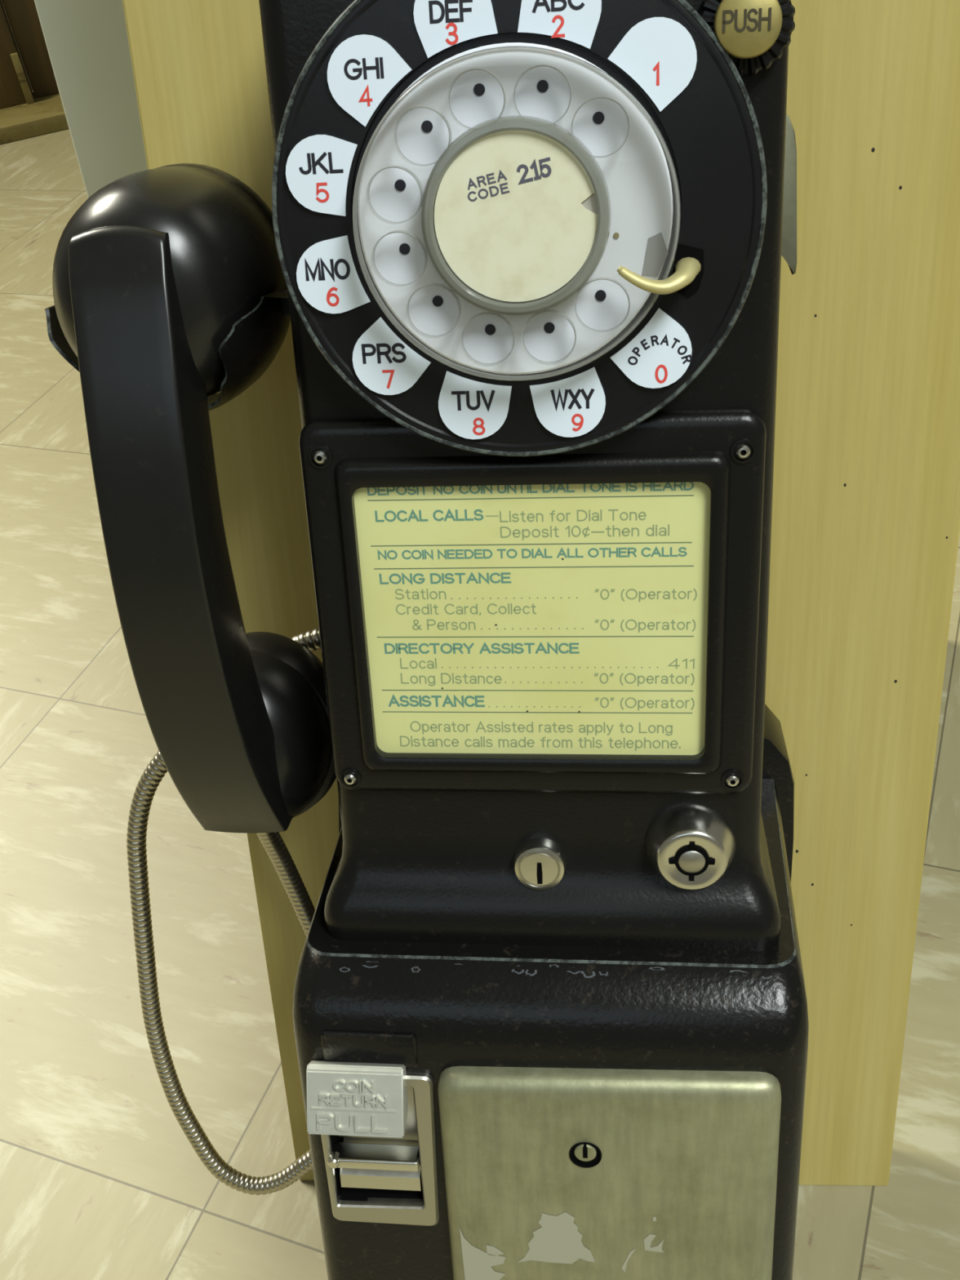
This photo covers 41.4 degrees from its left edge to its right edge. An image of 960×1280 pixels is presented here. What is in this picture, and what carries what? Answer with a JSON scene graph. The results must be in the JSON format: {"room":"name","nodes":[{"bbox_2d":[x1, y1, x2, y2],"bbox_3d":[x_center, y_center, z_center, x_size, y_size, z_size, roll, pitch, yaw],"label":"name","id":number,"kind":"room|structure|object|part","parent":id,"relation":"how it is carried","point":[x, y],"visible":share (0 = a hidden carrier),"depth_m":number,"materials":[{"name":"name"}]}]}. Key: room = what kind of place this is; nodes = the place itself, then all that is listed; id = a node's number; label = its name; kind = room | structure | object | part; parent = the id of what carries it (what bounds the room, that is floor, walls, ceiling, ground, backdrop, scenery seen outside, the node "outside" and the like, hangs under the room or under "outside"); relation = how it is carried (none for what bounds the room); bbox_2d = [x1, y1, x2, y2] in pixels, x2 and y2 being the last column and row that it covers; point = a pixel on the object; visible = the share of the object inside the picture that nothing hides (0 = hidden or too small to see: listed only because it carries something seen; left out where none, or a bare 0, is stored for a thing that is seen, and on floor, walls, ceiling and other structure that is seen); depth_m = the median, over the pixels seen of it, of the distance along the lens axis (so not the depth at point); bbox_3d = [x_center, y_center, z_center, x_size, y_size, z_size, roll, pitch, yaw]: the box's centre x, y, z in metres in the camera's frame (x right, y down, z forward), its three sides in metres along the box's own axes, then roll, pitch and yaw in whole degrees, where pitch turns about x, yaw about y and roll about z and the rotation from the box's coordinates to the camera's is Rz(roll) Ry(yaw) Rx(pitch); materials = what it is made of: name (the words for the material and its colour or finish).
{"room":"hallway","nodes":[
{"label":"hallway","id":0,"kind":"room"},
{"bbox_2d":[0,0,59,108],"bbox_3d":[-0.699,-1.483,1.617,1.900,1.476,0.062,-17,41,-9],"label":"wall","id":1,"kind":"structure","parent":0,"point":[21,33],"depth_m":2.01,"materials":[{"name":"brown wood"}]},
{"bbox_2d":[10,52,34,103],"bbox_3d":[-0.729,-0.894,2.021,0.012,0.076,0.009,-17,41,-9],"label":"trim","id":2,"kind":"structure","parent":1,"relation":"attached to","point":[15,57],"depth_m":2.02,"materials":[{"name":"brown wood"}]},
{"bbox_2d":[0,92,69,144],"bbox_3d":[-0.587,-0.886,2.061,1.900,0.024,0.166,-17,41,-9],"label":"baseboard","id":3,"kind":"structure","parent":1,"relation":"attached to","point":[46,115],"depth_m":1.98,"materials":[{"name":"brown wood"}]},
{"bbox_2d":[0,91,959,1279],"bbox_3d":[-0.208,-0.033,1.042,5.800,0.050,5.800,-3,41,8],"label":"floor","id":4,"kind":"structure","parent":0,"point":[100,1179],"depth_m":0.73,"materials":[{"name":"tile"}]},
{"bbox_2d":[34,0,147,197],"bbox_3d":[-0.039,-0.614,0.407,0.501,1.600,0.103,-3,41,8],"label":"panel","id":5,"kind":"object","parent":4,"relation":"on","point":[86,41],"visible":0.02,"depth_m":0.66,"materials":[{"name":"white paint"}]},
{"bbox_2d":[122,0,959,1186],"bbox_3d":[0.017,-0.377,0.337,0.291,1.320,0.473,3,42,15],"label":"board","id":6,"kind":"object","parent":4,"relation":"on","point":[865,519],"visible":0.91,"depth_m":0.47,"materials":[{"name":"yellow wood"}]},
{"bbox_2d":[44,0,808,1279],"bbox_3d":[-0.003,0.009,0.417,0.217,0.478,0.287,-2,41,9],"label":"payphone","id":7,"kind":"object","parent":6,"relation":"attached to","point":[549,1011],"visible":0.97,"depth_m":0.35,"materials":[{"name":"black paint"}]},
{"bbox_2d":[52,163,336,833],"bbox_3d":[-0.082,-0.031,0.397,0.061,0.219,0.111,0,41,11],"label":"handset","id":8,"kind":"object","parent":7,"relation":"hanging from","point":[156,268],"visible":0.98,"depth_m":0.34,"materials":[{"name":"black plastic"}]},
{"bbox_2d":[126,627,320,1195],"bbox_3d":[-0.081,0.119,0.505,0.134,0.260,0.071,-12,40,-2],"label":"cord","id":9,"kind":"object","parent":7,"relation":"attached to","point":[273,844],"visible":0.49,"depth_m":0.51,"materials":[{"name":"silver metal"}]},
{"bbox_3d":[-0.037,-0.110,0.300,0.018,0.018,0.002,0,24,7],"label":"number panel","id":10,"kind":"part","parent":7,"relation":"part of","materials":[{"name":"white plastic"}]},
{"bbox_3d":[-0.036,-0.089,0.309,0.018,0.018,0.001,0,24,7],"label":"number panel","id":11,"kind":"part","parent":7,"relation":"part of","materials":[{"name":"white plastic"}]},
{"bbox_3d":[-0.037,0.138,0.384,0.030,0.020,0.012,0,24,7],"label":"coin return lever","id":12,"kind":"part","parent":7,"relation":"part of","materials":[{"name":"silver metal"}]},
{"bbox_3d":[-0.034,0.124,0.383,0.029,0.012,0.001,0,24,7],"label":"plate","id":13,"kind":"part","parent":7,"relation":"part of","materials":[{"name":"black metal"}]},
{"bbox_3d":[-0.025,-0.128,0.290,0.020,0.019,0.001,0,24,7],"label":"number panel","id":14,"kind":"part","parent":7,"relation":"part of","materials":[{"name":"white plastic"}]},
{"bbox_3d":[-0.033,0.146,0.403,0.027,0.030,0.002,0,24,7],"label":"chute plate","id":15,"kind":"part","parent":7,"relation":"part of","materials":[{"name":"silver metal"}]},
{"bbox_3d":[-0.031,0.160,0.399,0.037,0.062,0.004,0,24,7],"label":"coin return frame","id":16,"kind":"part","parent":7,"relation":"part of","materials":[{"name":"silver metal"}]},
{"bbox_3d":[-0.022,-0.071,0.315,0.020,0.019,0.001,0,24,7],"label":"number panel","id":17,"kind":"part","parent":7,"relation":"part of","materials":[{"name":"white plastic"}]},
{"bbox_3d":[-0.005,-0.140,0.283,0.019,0.017,0.001,0,24,7],"label":"number panel","id":18,"kind":"part","parent":7,"relation":"part of","materials":[{"name":"white plastic"}]},
{"bbox_3d":[-0.001,-0.059,0.318,0.019,0.017,0.001,0,24,7],"label":"number panel","id":19,"kind":"part","parent":7,"relation":"part of","materials":[{"name":"white plastic"}]},
{"bbox_3d":[0.009,-0.102,0.304,0.116,0.116,0.013,0,24,7],"label":"dial plate","id":20,"kind":"part","parent":7,"relation":"part of","materials":[{"name":"black metal"}]},
{"bbox_3d":[0.015,-0.006,0.349,0.122,0.112,0.007,0,24,7],"label":"instruction frame","id":21,"kind":"part","parent":7,"relation":"part of","materials":[{"name":"black paint"}]},
{"bbox_3d":[0.018,-0.140,0.280,0.019,0.017,0.002,0,24,7],"label":"number panel","id":22,"kind":"part","parent":7,"relation":"part of","materials":[{"name":"white plastic"}]},
{"bbox_3d":[0.035,0.104,0.522,0.176,0.175,0.033,0,24,7],"label":"plate","id":23,"kind":"part","parent":7,"relation":"part of","materials":[{"name":"black paint"}]},
{"bbox_3d":[0.022,-0.059,0.315,0.019,0.017,0.001,0,24,7],"label":"number panel","id":24,"kind":"part","parent":7,"relation":"part of","materials":[{"name":"white plastic"}]},
{"bbox_3d":[0.040,0.181,0.397,0.102,0.116,0.007,0,24,7],"label":"vault door","id":25,"kind":"part","parent":7,"relation":"part of","materials":[{"name":"grey metal"}]},
{"bbox_3d":[0.041,-0.071,0.308,0.020,0.019,0.001,0,24,7],"label":"number panel","id":26,"kind":"part","parent":7,"relation":"part of","materials":[{"name":"white plastic"}]},
{"bbox_3d":[0.038,-0.128,0.283,0.020,0.019,0.001,0,24,7],"label":"number panel","id":27,"kind":"part","parent":7,"relation":"part of","materials":[{"name":"white plastic"}]}
]}

